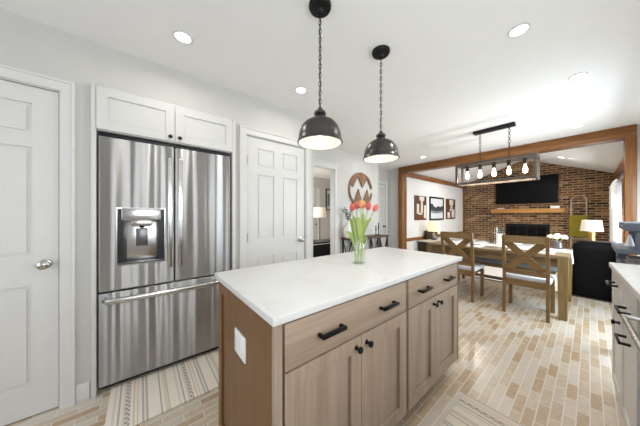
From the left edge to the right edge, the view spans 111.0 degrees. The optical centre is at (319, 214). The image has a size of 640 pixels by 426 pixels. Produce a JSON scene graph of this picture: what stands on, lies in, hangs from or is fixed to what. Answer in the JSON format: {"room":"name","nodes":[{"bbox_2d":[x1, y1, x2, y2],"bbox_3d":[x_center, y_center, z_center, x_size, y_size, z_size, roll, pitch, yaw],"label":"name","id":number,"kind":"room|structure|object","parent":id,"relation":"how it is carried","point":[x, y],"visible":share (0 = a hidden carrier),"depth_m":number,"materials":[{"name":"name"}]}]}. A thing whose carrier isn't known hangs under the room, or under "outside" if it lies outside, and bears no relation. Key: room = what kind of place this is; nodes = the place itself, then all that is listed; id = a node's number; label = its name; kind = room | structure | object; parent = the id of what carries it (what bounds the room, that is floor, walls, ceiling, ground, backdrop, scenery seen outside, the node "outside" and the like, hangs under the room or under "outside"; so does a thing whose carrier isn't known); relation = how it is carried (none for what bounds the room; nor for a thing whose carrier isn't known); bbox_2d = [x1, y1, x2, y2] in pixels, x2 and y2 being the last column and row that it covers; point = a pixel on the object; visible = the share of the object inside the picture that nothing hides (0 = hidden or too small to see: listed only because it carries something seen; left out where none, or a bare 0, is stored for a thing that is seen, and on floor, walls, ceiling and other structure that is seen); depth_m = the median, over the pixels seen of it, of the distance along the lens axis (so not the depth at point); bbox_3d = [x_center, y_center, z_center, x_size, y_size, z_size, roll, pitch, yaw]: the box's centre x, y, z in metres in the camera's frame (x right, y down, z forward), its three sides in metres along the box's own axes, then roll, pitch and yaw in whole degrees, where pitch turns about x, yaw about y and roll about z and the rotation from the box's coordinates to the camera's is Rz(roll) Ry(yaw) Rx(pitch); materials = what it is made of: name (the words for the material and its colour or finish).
{"room":"kitchen","nodes":[
{"label":"kitchen","id":0,"kind":"room"},
{"bbox_2d":[0,9,312,396],"bbox_3d":[-1.512,0.025,1.619,3.600,2.440,0.100,0,0,-39],"label":"wall","id":1,"kind":"structure","parent":0,"point":[26,44],"depth_m":1.51,"materials":[{"name":"beige paint"}]},
{"bbox_2d":[0,64,75,425],"bbox_3d":[-1.990,0.189,1.193,0.906,2.112,0.156,0,0,-39],"label":"door","id":2,"kind":"structure","parent":1,"relation":"in","point":[38,124],"depth_m":1.37,"materials":[{"name":"white paint"}]},
{"bbox_2d":[75,381,89,402],"bbox_3d":[-1.594,1.188,1.478,0.068,0.115,0.015,0,0,-39],"label":"baseboard","id":3,"kind":"structure","parent":1,"relation":"attached to","point":[82,391],"depth_m":1.47,"materials":[{"name":"white paint"}]},
{"bbox_2d":[239,125,310,268],"bbox_3d":[-0.467,0.186,2.434,0.858,2.117,0.156,0,0,-39],"label":"door","id":4,"kind":"structure","parent":1,"relation":"in","point":[275,176],"depth_m":2.38,"materials":[{"name":"white paint"}]},
{"bbox_2d":[5,275,624,425],"bbox_3d":[0.470,1.305,1.964,7.110,0.120,4.450,0,0,-39],"label":"floor","id":5,"kind":"structure","parent":0,"point":[532,371],"depth_m":1.72,"materials":[{"name":"beige tile"}]},
{"bbox_2d":[105,349,218,425],"bbox_3d":[-0.758,1.239,1.869,1.515,0.010,0.475,0,0,-39],"label":"rug","id":6,"kind":"object","parent":5,"relation":"on","point":[134,402],"visible":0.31,"depth_m":1.56,"materials":[{"name":"beige fabric"}]},
{"bbox_2d":[91,82,234,398],"bbox_3d":[-1.412,0.172,2.078,0.960,2.145,0.825,0,0,-39],"label":"upper cabinet","id":7,"kind":"object","parent":5,"relation":"on","point":[113,111],"visible":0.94,"depth_m":1.65,"materials":[{"name":"white paint"}]},
{"bbox_2d":[98,132,229,388],"bbox_3d":[-1.393,0.332,2.046,0.878,1.822,0.828,0,0,-39],"label":"refrigerator","id":8,"kind":"object","parent":5,"relation":"on","point":[164,208],"visible":0.93,"depth_m":1.71,"materials":[{"name":"grey metal"}]},
{"bbox_2d":[219,281,405,425],"bbox_3d":[-0.029,0.802,1.238,0.833,0.885,0.708,0,0,-39],"label":"base cabinet","id":9,"kind":"object","parent":5,"relation":"on","point":[343,364],"visible":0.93,"depth_m":0.96,"materials":[{"name":"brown wood"}]},
{"bbox_2d":[236,334,238,351],"bbox_3d":[-0.378,0.587,1.010,0.002,0.072,0.032,0,0,-39],"label":"socket","id":10,"kind":"object","parent":9,"relation":"attached to","point":[237,335],"depth_m":1.01,"materials":[{"name":"white plastic"}]},
{"bbox_2d":[239,337,241,355],"bbox_3d":[-0.355,0.587,0.981,0.002,0.072,0.032,0,0,-39],"label":"socket","id":11,"kind":"object","parent":9,"relation":"attached to","point":[240,338],"depth_m":0.98,"materials":[{"name":"white plastic"}]},
{"bbox_2d":[235,327,245,363],"bbox_3d":[-0.362,0.588,0.997,0.007,0.109,0.133,0,0,-39],"label":"outlet plate","id":12,"kind":"object","parent":9,"relation":"attached to","point":[240,337],"depth_m":0.98,"materials":[{"name":"white plastic"}]},
{"bbox_2d":[214,247,461,326],"bbox_3d":[0.260,0.344,1.495,1.641,0.029,0.722,0,0,-39],"label":"countertop","id":13,"kind":"structure","parent":9,"relation":"on","point":[281,293],"depth_m":1.16,"materials":[{"name":"white stone"}]},
{"bbox_3d":[0.265,0.240,1.512,0.100,0.178,0.100,0,0,-39],"label":"glass vase","id":14,"kind":"object","parent":13,"relation":"on","visible":0},
{"bbox_2d":[345,203,355,260],"bbox_3d":[0.208,0.117,1.513,0.078,0.398,0.041,0,0,-3],"label":"tulip","id":15,"kind":"object","parent":14,"relation":"in","point":[352,206],"visible":0.99,"depth_m":1.51,"materials":[{"name":"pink plant"}]},
{"bbox_2d":[352,202,358,261],"bbox_3d":[0.251,0.111,1.528,0.039,0.410,0.080,0,0,24],"label":"tulip","id":16,"kind":"object","parent":14,"relation":"in","point":[356,204],"visible":0.94,"depth_m":1.50,"materials":[{"name":"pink plant"}]},
{"bbox_2d":[356,200,363,261],"bbox_3d":[0.270,0.106,1.486,0.059,0.420,0.036,0,0,-39],"label":"tulip","id":17,"kind":"object","parent":14,"relation":"in","point":[361,203],"visible":1,"depth_m":1.48,"materials":[{"name":"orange plant"}]},
{"bbox_2d":[361,200,365,260],"bbox_3d":[0.301,0.107,1.529,0.037,0.418,0.050,0,0,5],"label":"tulip","id":18,"kind":"object","parent":14,"relation":"in","point":[364,206],"visible":0.7,"depth_m":1.51,"materials":[{"name":"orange plant"}]},
{"bbox_2d":[361,202,370,250],"bbox_3d":[0.309,0.115,1.501,0.080,0.404,0.044,0,0,16],"label":"tulip","id":19,"kind":"object","parent":14,"relation":"in","point":[368,205],"visible":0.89,"depth_m":1.50,"materials":[{"name":"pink plant"}]},
{"bbox_2d":[358,204,378,255],"bbox_3d":[0.332,0.120,1.531,0.147,0.393,0.036,0,0,11],"label":"tulip","id":20,"kind":"object","parent":14,"relation":"in","point":[375,207],"visible":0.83,"depth_m":1.52,"materials":[{"name":"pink plant"}]},
{"bbox_2d":[341,234,388,252],"bbox_3d":[0.896,0.827,4.258,1.110,0.836,0.270,0,0,-39],"label":"console table","id":21,"kind":"object","parent":5,"relation":"on","point":[378,243],"visible":0.33,"depth_m":4.34,"materials":[{"name":"brown wood"}]},
{"bbox_2d":[343,220,351,237],"bbox_3d":[0.512,0.254,3.939,0.200,0.310,0.200,0,0,-39],"label":"ceramic vase","id":22,"kind":"object","parent":21,"relation":"on","point":[347,227],"visible":0.7,"depth_m":3.88,"materials":[{"name":"white ceramic"}]},
{"bbox_2d":[405,262,457,410],"bbox_3d":[0.597,0.802,1.748,0.777,0.885,0.708,0,0,-39],"label":"base cabinet","id":23,"kind":"object","parent":5,"relation":"on","point":[431,310],"visible":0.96,"depth_m":1.45,"materials":[{"name":"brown wood"}]},
{"bbox_2d":[440,231,483,302],"bbox_3d":[2.207,0.750,3.417,0.532,0.991,0.450,0,0,-39],"label":"dining chair","id":24,"kind":"object","parent":5,"relation":"on","point":[468,266],"visible":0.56,"depth_m":3.24,"materials":[{"name":"brown wood"}]},
{"bbox_2d":[440,393,522,425],"bbox_3d":[0.719,1.239,0.932,1.192,0.010,0.576,0,0,-39],"label":"rug","id":25,"kind":"object","parent":5,"relation":"on","point":[468,411],"visible":1,"depth_m":1.35,"materials":[{"name":"beige fabric"}]},
{"bbox_2d":[427,239,572,321],"bbox_3d":[2.750,0.864,3.495,1.000,0.762,1.635,0,0,-39],"label":"dining table","id":26,"kind":"object","parent":5,"relation":"on","point":[562,261],"visible":0.64,"depth_m":2.79,"materials":[{"name":"brown wood"}]},
{"bbox_2d":[474,242,506,246],"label":"table runner","id":27,"kind":"object","parent":26,"relation":"on","point":[488,244],"depth_m":3.58,"materials":[{"name":"white fabric"}]},
{"bbox_2d":[496,234,502,244],"bbox_3d":[2.872,0.339,3.520,0.144,0.280,0.144,0,0,-39],"label":"hurricane vase","id":28,"kind":"object","parent":27,"relation":"on","point":[498,236],"visible":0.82,"depth_m":3.50,"materials":[{"name":"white glass"}]},
{"bbox_2d":[553,240,562,248],"bbox_3d":[3.406,0.426,3.150,0.104,0.112,0.104,0,0,-39],"label":"flower vase","id":29,"kind":"object","parent":26,"relation":"on","point":[556,244],"visible":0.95,"depth_m":3.12,"materials":[{"name":"silver metal"}]},
{"bbox_2d":[550,248,573,263],"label":"table runner","id":30,"kind":"object","parent":26,"relation":"on","point":[555,250],"depth_m":2.96,"materials":[{"name":"white fabric"}]},
{"bbox_2d":[454,254,556,280],"bbox_3d":[3.126,1.000,3.795,0.360,0.490,1.385,0,0,-39],"label":"bench","id":31,"kind":"object","parent":5,"relation":"on","point":[486,261],"visible":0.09,"depth_m":3.75,"materials":[{"name":"grey fabric"}]},
{"bbox_2d":[501,235,554,323],"bbox_3d":[2.665,0.750,2.823,0.532,0.991,0.450,0,0,-39],"label":"dining chair","id":32,"kind":"object","parent":5,"relation":"on","point":[539,279],"visible":1,"depth_m":2.69,"materials":[{"name":"brown wood"}]},
{"bbox_2d":[605,270,625,425],"bbox_3d":[2.093,0.804,1.190,0.371,0.882,0.666,0,0,-42],"label":"base cabinet","id":33,"kind":"object","parent":5,"relation":"on","point":[616,282],"visible":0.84,"depth_m":1.41,"materials":[{"name":"white paint"}]},
{"bbox_2d":[614,281,639,425],"bbox_3d":[1.797,0.804,0.923,0.423,0.882,0.666,0,0,-42],"label":"base cabinet","id":34,"kind":"object","parent":5,"relation":"on","point":[630,305],"visible":0.86,"depth_m":1.13,"materials":[{"name":"white paint"}]},
{"bbox_2d":[619,314,639,352],"bbox_3d":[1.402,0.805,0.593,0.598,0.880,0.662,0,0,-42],"label":"handle","id":35,"kind":"object","parent":5,"relation":"on","point":[625,318],"visible":0.97,"depth_m":0.88,"materials":[{"name":"grey metal"}]},
{"bbox_3d":[0.858,0.804,0.076,0.894,0.882,0.661,0,0,-42],"label":"base cabinet","id":36,"kind":"object","parent":5,"relation":"on","visible":0},
{"bbox_2d":[609,262,639,301],"bbox_3d":[1.384,0.346,0.528,2.320,0.032,0.650,0,0,-42],"label":"countertop","id":37,"kind":"structure","parent":36,"relation":"on","point":[629,274],"depth_m":1.22,"materials":[{"name":"white stone"}]},
{"bbox_2d":[0,0,639,178],"bbox_3d":[-0.154,-1.245,2.841,7.250,0.100,6.600,0,0,-39],"label":"ceiling","id":38,"kind":"structure","parent":0,"point":[452,70],"depth_m":1.68,"materials":[{"name":"white paint"}]},
{"bbox_2d":[173,30,192,43],"bbox_3d":[-0.920,-1.192,1.477,0.114,0.006,0.114,0,0,-39],"label":"recessed light","id":39,"kind":"object","parent":38,"relation":"in","point":[181,36],"visible":1,"depth_m":1.47,"materials":[{"name":"white paint"}]},
{"bbox_2d":[295,87,306,93],"bbox_3d":[-0.181,-1.192,2.103,0.114,0.006,0.114,0,0,-39],"label":"recessed light","id":40,"kind":"object","parent":38,"relation":"in","point":[301,90],"visible":1,"depth_m":2.10,"materials":[{"name":"white paint"}]},
{"bbox_2d":[297,0,342,149],"bbox_3d":[0.000,-0.801,1.255,0.257,0.787,0.257,0,0,-39],"label":"pendant lamp","id":41,"kind":"object","parent":38,"relation":"hanging from","point":[319,131],"visible":1,"depth_m":1.23,"materials":[{"name":"black metal"}]},
{"bbox_2d":[363,45,399,162],"bbox_3d":[0.445,-0.801,1.607,0.257,0.787,0.257,0,0,-39],"label":"pendant lamp","id":42,"kind":"object","parent":38,"relation":"hanging from","point":[382,149],"visible":1,"depth_m":1.57,"materials":[{"name":"black metal"}]},
{"bbox_2d":[455,122,539,186],"bbox_3d":[2.383,-0.818,3.012,0.257,0.754,0.867,0,0,-39],"label":"chandelier","id":43,"kind":"object","parent":38,"relation":"hanging from","point":[525,157],"visible":1,"depth_m":2.95,"materials":[{"name":"wood"}]},
{"bbox_2d":[465,166,468,178],"bbox_3d":[2.183,-0.623,3.258,0.052,0.188,0.052,0,0,-39],"label":"bulb","id":44,"kind":"object","parent":43,"relation":"attached to","point":[467,167],"depth_m":3.24,"materials":[{"name":"beige glass"}]},
{"bbox_2d":[478,164,481,177],"bbox_3d":[2.282,-0.623,3.135,0.052,0.188,0.052,0,0,-39],"label":"bulb","id":45,"kind":"object","parent":43,"relation":"attached to","point":[479,165],"depth_m":3.12,"materials":[{"name":"beige glass"}]},
{"bbox_2d":[492,162,495,175],"bbox_3d":[2.382,-0.623,3.013,0.052,0.188,0.052,0,0,-39],"label":"bulb","id":46,"kind":"object","parent":43,"relation":"attached to","point":[493,163],"depth_m":3.00,"materials":[{"name":"beige glass"}]},
{"bbox_2d":[506,160,510,174],"bbox_3d":[2.482,-0.623,2.890,0.052,0.188,0.052,0,0,-39],"label":"bulb","id":47,"kind":"object","parent":43,"relation":"attached to","point":[508,171],"depth_m":2.88,"materials":[{"name":"beige glass"}]},
{"bbox_2d":[522,158,527,172],"bbox_3d":[2.582,-0.623,2.768,0.052,0.188,0.052,0,0,-39],"label":"bulb","id":48,"kind":"object","parent":43,"relation":"attached to","point":[525,160],"depth_m":2.75,"materials":[{"name":"beige glass"}]},
{"bbox_2d":[507,22,530,37],"bbox_3d":[1.285,-1.192,1.421,0.114,0.006,0.114,0,0,-39],"label":"recessed light","id":49,"kind":"object","parent":38,"relation":"in","point":[520,29],"visible":1,"depth_m":1.42,"materials":[{"name":"white paint"}]},
{"bbox_2d":[568,72,587,80],"bbox_3d":[2.218,-1.192,1.891,0.114,0.006,0.114,0,0,-39],"label":"recessed light","id":50,"kind":"object","parent":38,"relation":"in","point":[582,74],"visible":1,"depth_m":1.89,"materials":[{"name":"white paint"}]},
{"bbox_2d":[572,124,584,127],"bbox_3d":[3.464,-1.192,2.954,0.114,0.006,0.114,0,0,-39],"label":"recessed light","id":51,"kind":"object","parent":38,"relation":"in","point":[580,125],"visible":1,"depth_m":2.96,"materials":[{"name":"white paint"}]},
{"bbox_2d":[313,177,329,239],"bbox_3d":[-0.870,0.025,6.450,3.800,2.440,0.100,0,0,-39],"label":"wall","id":52,"kind":"structure","parent":0,"point":[323,184],"depth_m":7.13,"materials":[{"name":"beige paint"}]},
{"bbox_2d":[313,187,319,239],"bbox_3d":[-0.387,0.189,6.808,0.904,2.112,0.156,0,0,-39],"label":"door","id":53,"kind":"structure","parent":52,"relation":"in","point":[314,188],"depth_m":7.04,"materials":[{"name":"white paint"}]},
{"bbox_2d":[326,189,329,209],"bbox_3d":[0.286,-0.505,7.311,0.240,0.700,0.025,0,0,-39],"label":"framed picture","id":54,"kind":"object","parent":52,"relation":"attached to","point":[327,190],"visible":0.6,"depth_m":7.29,"materials":[{"name":"black metal"}]},
{"bbox_2d":[313,148,377,252],"bbox_3d":[0.318,0.025,4.058,2.320,2.440,0.110,0,0,-39],"label":"wall","id":55,"kind":"structure","parent":0,"point":[350,163],"depth_m":4.25,"materials":[{"name":"beige paint"}]},
{"bbox_2d":[313,159,339,254],"bbox_3d":[-0.080,0.160,3.716,1.020,2.170,0.135,0,0,-39],"label":"trim","id":56,"kind":"structure","parent":55,"relation":"attached to","point":[334,168],"depth_m":3.96,"materials":[{"name":"white paint"}]},
{"bbox_2d":[348,172,371,207],"bbox_3d":[0.813,-0.490,4.366,0.697,0.698,0.020,0,0,-39],"label":"wall sign","id":57,"kind":"object","parent":55,"relation":"attached to","point":[362,177],"visible":0.78,"depth_m":4.34,"materials":[{"name":"brown wood"}]},
{"bbox_2d":[378,168,387,242],"bbox_3d":[1.375,0.025,5.571,1.230,2.440,0.100,0,0,-39],"label":"wall","id":58,"kind":"structure","parent":0,"point":[382,173],"depth_m":5.79,"materials":[{"name":"beige paint"}]},
{"bbox_2d":[378,181,387,246],"bbox_3d":[1.422,0.189,5.573,0.879,2.112,0.156,0,0,-39],"label":"door","id":59,"kind":"structure","parent":58,"relation":"in","point":[381,185],"depth_m":5.73,"materials":[{"name":"white paint"}]},
{"bbox_2d":[407,177,462,254],"bbox_3d":[3.779,0.180,7.078,4.400,2.630,0.120,0,0,-39],"label":"wall","id":60,"kind":"structure","parent":0,"point":[415,228],"depth_m":6.56,"materials":[{"name":"white paint"}]},
{"bbox_2d":[398,173,406,249],"bbox_3d":[2.090,0.102,5.572,0.220,2.285,0.110,0,0,-39],"label":"trim","id":61,"kind":"structure","parent":60,"relation":"attached to","point":[402,178],"depth_m":5.52,"materials":[{"name":"brown wood"}]},
{"bbox_2d":[414,195,426,219],"bbox_3d":[2.849,-0.198,6.216,0.670,0.685,0.042,0,0,-39],"label":"wall art","id":62,"kind":"object","parent":60,"relation":"attached to","point":[420,202],"visible":1,"depth_m":6.20},
{"bbox_2d":[407,231,463,241],"bbox_3d":[3.807,0.652,7.004,4.250,0.085,0.030,0,0,-39],"label":"trim","id":63,"kind":"structure","parent":60,"relation":"attached to","point":[421,237],"depth_m":6.08,"materials":[{"name":"brown wood"}]},
{"bbox_2d":[407,173,464,188],"bbox_3d":[3.819,-1.058,6.988,4.250,0.115,0.070,0,0,-39],"label":"trim","id":64,"kind":"structure","parent":60,"relation":"attached to","point":[412,175],"depth_m":6.57,"materials":[{"name":"brown wood"}]},
{"bbox_2d":[429,196,443,219],"bbox_3d":[3.655,-0.200,6.880,0.980,0.710,0.030,0,0,-39],"label":"wall art","id":65,"kind":"object","parent":60,"relation":"attached to","point":[436,204],"visible":1,"depth_m":6.86,"materials":[{"name":"black paper"}]},
{"bbox_2d":[446,199,454,218],"bbox_3d":[4.496,-0.205,7.558,0.760,0.680,0.042,0,0,-39],"label":"wall art","id":66,"kind":"object","parent":60,"relation":"attached to","point":[450,203],"visible":1,"depth_m":7.53},
{"bbox_2d":[463,189,463,239],"bbox_3d":[5.434,0.212,8.323,0.060,2.425,0.040,0,0,-39],"label":"trim","id":67,"kind":"structure","parent":60,"relation":"attached to","point":[463,189],"depth_m":8.30,"materials":[{"name":"brown wood"}]},
{"bbox_2d":[388,124,639,255],"bbox_3d":[3.199,-0.290,4.219,0.110,3.070,4.500,0,0,-39],"label":"wall opening","id":68,"kind":"structure","parent":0,"point":[393,173],"depth_m":5.69,"materials":[{"name":"beige paint"}]},
{"bbox_2d":[398,124,636,173],"bbox_3d":[3.143,-1.117,4.280,0.220,0.153,3.445,0,0,-39],"label":"trim","id":69,"kind":"structure","parent":68,"relation":"attached to","point":[617,134],"depth_m":3.59,"materials":[{"name":"brown wood"}]},
{"bbox_2d":[460,274,611,302],"bbox_3d":[3.194,1.333,4.312,0.080,0.184,3.240,0,0,-39],"label":"trim","id":70,"kind":"structure","parent":68,"relation":"attached to","point":[460,274],"depth_m":3.43,"materials":[{"name":"brown wood"}]},
{"bbox_2d":[623,136,636,255],"bbox_3d":[4.201,0.102,2.981,0.220,2.285,0.095,0,0,-39],"label":"trim","id":71,"kind":"structure","parent":68,"relation":"attached to","point":[629,143],"depth_m":2.92,"materials":[{"name":"brown wood"}]},
{"bbox_2d":[476,266,557,291],"bbox_3d":[4.943,1.485,5.704,4.430,0.120,3.700,0,0,-39],"label":"floor","id":72,"kind":"structure","parent":0,"point":[488,270],"depth_m":5.45,"materials":[{"name":"beige tile"}]},
{"bbox_2d":[418,237,451,253],"bbox_3d":[3.338,1.062,6.296,1.270,0.725,0.446,0,0,-39],"label":"sideboard","id":73,"kind":"object","parent":72,"relation":"on","point":[422,243],"visible":0.1,"depth_m":6.00,"materials":[{"name":"brown wood"}]},
{"bbox_2d":[424,230,437,239],"bbox_3d":[3.273,0.572,6.479,0.700,0.254,0.070,0,0,-39],"label":"storage box","id":74,"kind":"object","parent":73,"relation":"on","point":[427,234],"visible":0.58,"depth_m":6.30,"materials":[{"name":"brown wood"}]},
{"bbox_2d":[428,222,440,239],"bbox_3d":[3.176,0.449,6.123,0.330,0.500,0.330,0,0,-39],"label":"table lamp","id":75,"kind":"object","parent":73,"relation":"on","point":[433,227],"visible":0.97,"depth_m":6.03,"materials":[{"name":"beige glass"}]},
{"bbox_2d":[570,195,586,247],"bbox_3d":[7.098,0.431,6.039,0.274,1.983,0.305,0,0,-39],"label":"blanket ladder","id":76,"kind":"object","parent":72,"relation":"on","point":[571,203],"visible":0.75,"depth_m":6.11,"materials":[{"name":"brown wood"}]},
{"bbox_2d":[569,215,587,236],"bbox_3d":[7.096,0.299,6.043,0.157,0.592,0.335,0,0,-39],"label":"throw blanket","id":77,"kind":"object","parent":76,"relation":"on","point":[574,220],"visible":0.84,"depth_m":6.05,"materials":[{"name":"yellow fabric"}]},
{"bbox_2d":[572,240,620,300],"bbox_3d":[4.539,0.907,3.563,0.960,1.015,0.660,0,0,-39],"label":"recliner","id":78,"kind":"object","parent":72,"relation":"on","point":[590,268],"visible":0.38,"depth_m":3.34,"materials":[{"name":"black leather"}]},
{"bbox_3d":[5.892,1.125,4.801,0.500,0.600,0.500,0,0,-39],"label":"end table","id":79,"kind":"object","parent":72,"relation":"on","visible":0},
{"bbox_2d":[580,220,603,240],"bbox_3d":[5.904,0.469,4.785,0.330,0.710,0.330,0,0,-39],"label":"lamp","id":80,"kind":"object","parent":79,"relation":"on","point":[586,225],"visible":0.8,"depth_m":4.72,"materials":[{"name":"beige fabric"}]},
{"bbox_2d":[415,141,622,182],"bbox_3d":[4.883,-1.458,5.682,4.550,0.875,3.760,0,0,-39],"label":"ceiling","id":81,"kind":"structure","parent":0,"point":[607,157],"depth_m":5.39,"materials":[{"name":"white paint"}]},
{"bbox_2d":[464,160,614,247],"bbox_3d":[6.591,-0.165,7.061,0.140,3.320,3.620,0,0,-39],"label":"brick wall","id":82,"kind":"structure","parent":0,"point":[594,185],"depth_m":6.60,"materials":[{"name":"brown brick"}]},
{"bbox_2d":[474,209,490,215],"bbox_3d":[5.801,-0.095,7.848,0.090,0.280,0.480,0,0,-39],"label":"ornament","id":83,"kind":"object","parent":82,"relation":"attached to","point":[484,209],"visible":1,"depth_m":7.84,"materials":[{"name":"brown wood"}]},
{"bbox_2d":[496,174,558,204],"bbox_3d":[6.510,-0.782,6.995,0.057,0.845,1.474,0,0,-39],"label":"television","id":84,"kind":"object","parent":82,"relation":"attached to","point":[546,189],"visible":0.75,"depth_m":6.87,"materials":[{"name":"black plastic"}]},
{"bbox_2d":[506,223,549,236],"bbox_3d":[6.752,0.725,7.140,0.512,1.000,1.140,0,0,-39],"label":"fireplace","id":85,"kind":"object","parent":82,"relation":"attached to","point":[536,230],"visible":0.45,"depth_m":6.96,"materials":[{"name":"black metal"}]},
{"bbox_2d":[491,208,564,212],"bbox_3d":[6.454,-0.133,6.928,0.240,0.125,1.676,0,0,-39],"label":"mantel shelf","id":86,"kind":"object","parent":82,"relation":"attached to","point":[540,210],"visible":1,"depth_m":6.72,"materials":[{"name":"brown wood"}]},
{"bbox_2d":[611,222,639,263],"bbox_3d":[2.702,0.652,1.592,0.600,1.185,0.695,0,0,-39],"label":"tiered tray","id":87,"kind":"object","parent":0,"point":[633,228],"visible":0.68,"depth_m":1.68,"materials":[{"name":"blue paint"}]},
{"bbox_2d":[625,234,634,246],"bbox_3d":[2.533,0.205,1.799,0.048,0.100,0.048,0,0,-39],"label":"figurine","id":88,"kind":"object","parent":87,"relation":"on","point":[629,242],"visible":0.97,"depth_m":1.79,"materials":[{"name":"white ceramic"}]},
{"bbox_2d":[625,255,639,264],"bbox_3d":[2.500,0.355,1.650,0.180,0.058,0.240,0,0,-39],"label":"folded towel","id":89,"kind":"object","parent":87,"relation":"on","point":[635,260],"visible":0.94,"depth_m":1.68,"materials":[{"name":"grey fabric"}]},
{"bbox_3d":[6.075,0.200,4.260,4.400,2.590,0.130,0,0,-39],"label":"wall","id":90,"kind":"structure","parent":0,"visible":0},
{"bbox_2d":[614,159,622,178],"bbox_3d":[5.987,-0.998,4.327,4.250,0.125,0.085,0,0,-39],"label":"trim","id":91,"kind":"structure","parent":90,"relation":"attached to","point":[619,169],"depth_m":4.73,"materials":[{"name":"brown wood"}]},
{"bbox_2d":[621,178,622,242],"bbox_3d":[6.182,0.095,4.444,1.980,1.780,0.040,0,0,-39],"label":"trim","id":92,"kind":"structure","parent":90,"relation":"attached to","point":[622,178],"depth_m":5.01,"materials":[{"name":"brown wood"}]},
{"bbox_3d":[6.386,-0.775,4.669,3.000,0.040,0.112,0,0,-39],"label":"curtain rod","id":93,"kind":"object","parent":90,"relation":"attached to","visible":0},
{"bbox_2d":[609,179,621,241],"bbox_3d":[6.864,0.325,5.119,1.610,2.170,0.118,0,0,-39],"label":"curtain","id":94,"kind":"object","parent":93,"relation":"hanging from","point":[615,189],"visible":0.73,"depth_m":4.67,"materials":[{"name":"white fabric"}]},
{"bbox_3d":[-0.065,1.305,5.462,3.800,0.120,2.650,0,0,-39],"label":"floor","id":95,"kind":"structure","parent":0,"visible":0},
{"bbox_2d":[313,207,325,238],"bbox_3d":[-0.006,0.520,5.928,0.350,1.450,0.350,0,0,-39],"label":"floor lamp","id":96,"kind":"object","parent":95,"relation":"on","point":[319,212],"visible":0.76,"depth_m":5.79,"materials":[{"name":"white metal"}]},
{"bbox_2d":[313,239,329,257],"bbox_3d":[0.000,0.922,5.145,1.024,0.645,0.447,0,0,-39],"label":"storage bench","id":97,"kind":"object","parent":95,"relation":"on","point":[321,247],"visible":0.21,"depth_m":4.92,"materials":[{"name":"black wood"}]},
{"bbox_2d":[313,239,329,244],"bbox_3d":[-0.001,0.623,5.146,1.020,0.045,0.440,0,0,-39],"label":"cushion","id":98,"kind":"object","parent":97,"relation":"on","point":[321,241],"depth_m":4.98,"materials":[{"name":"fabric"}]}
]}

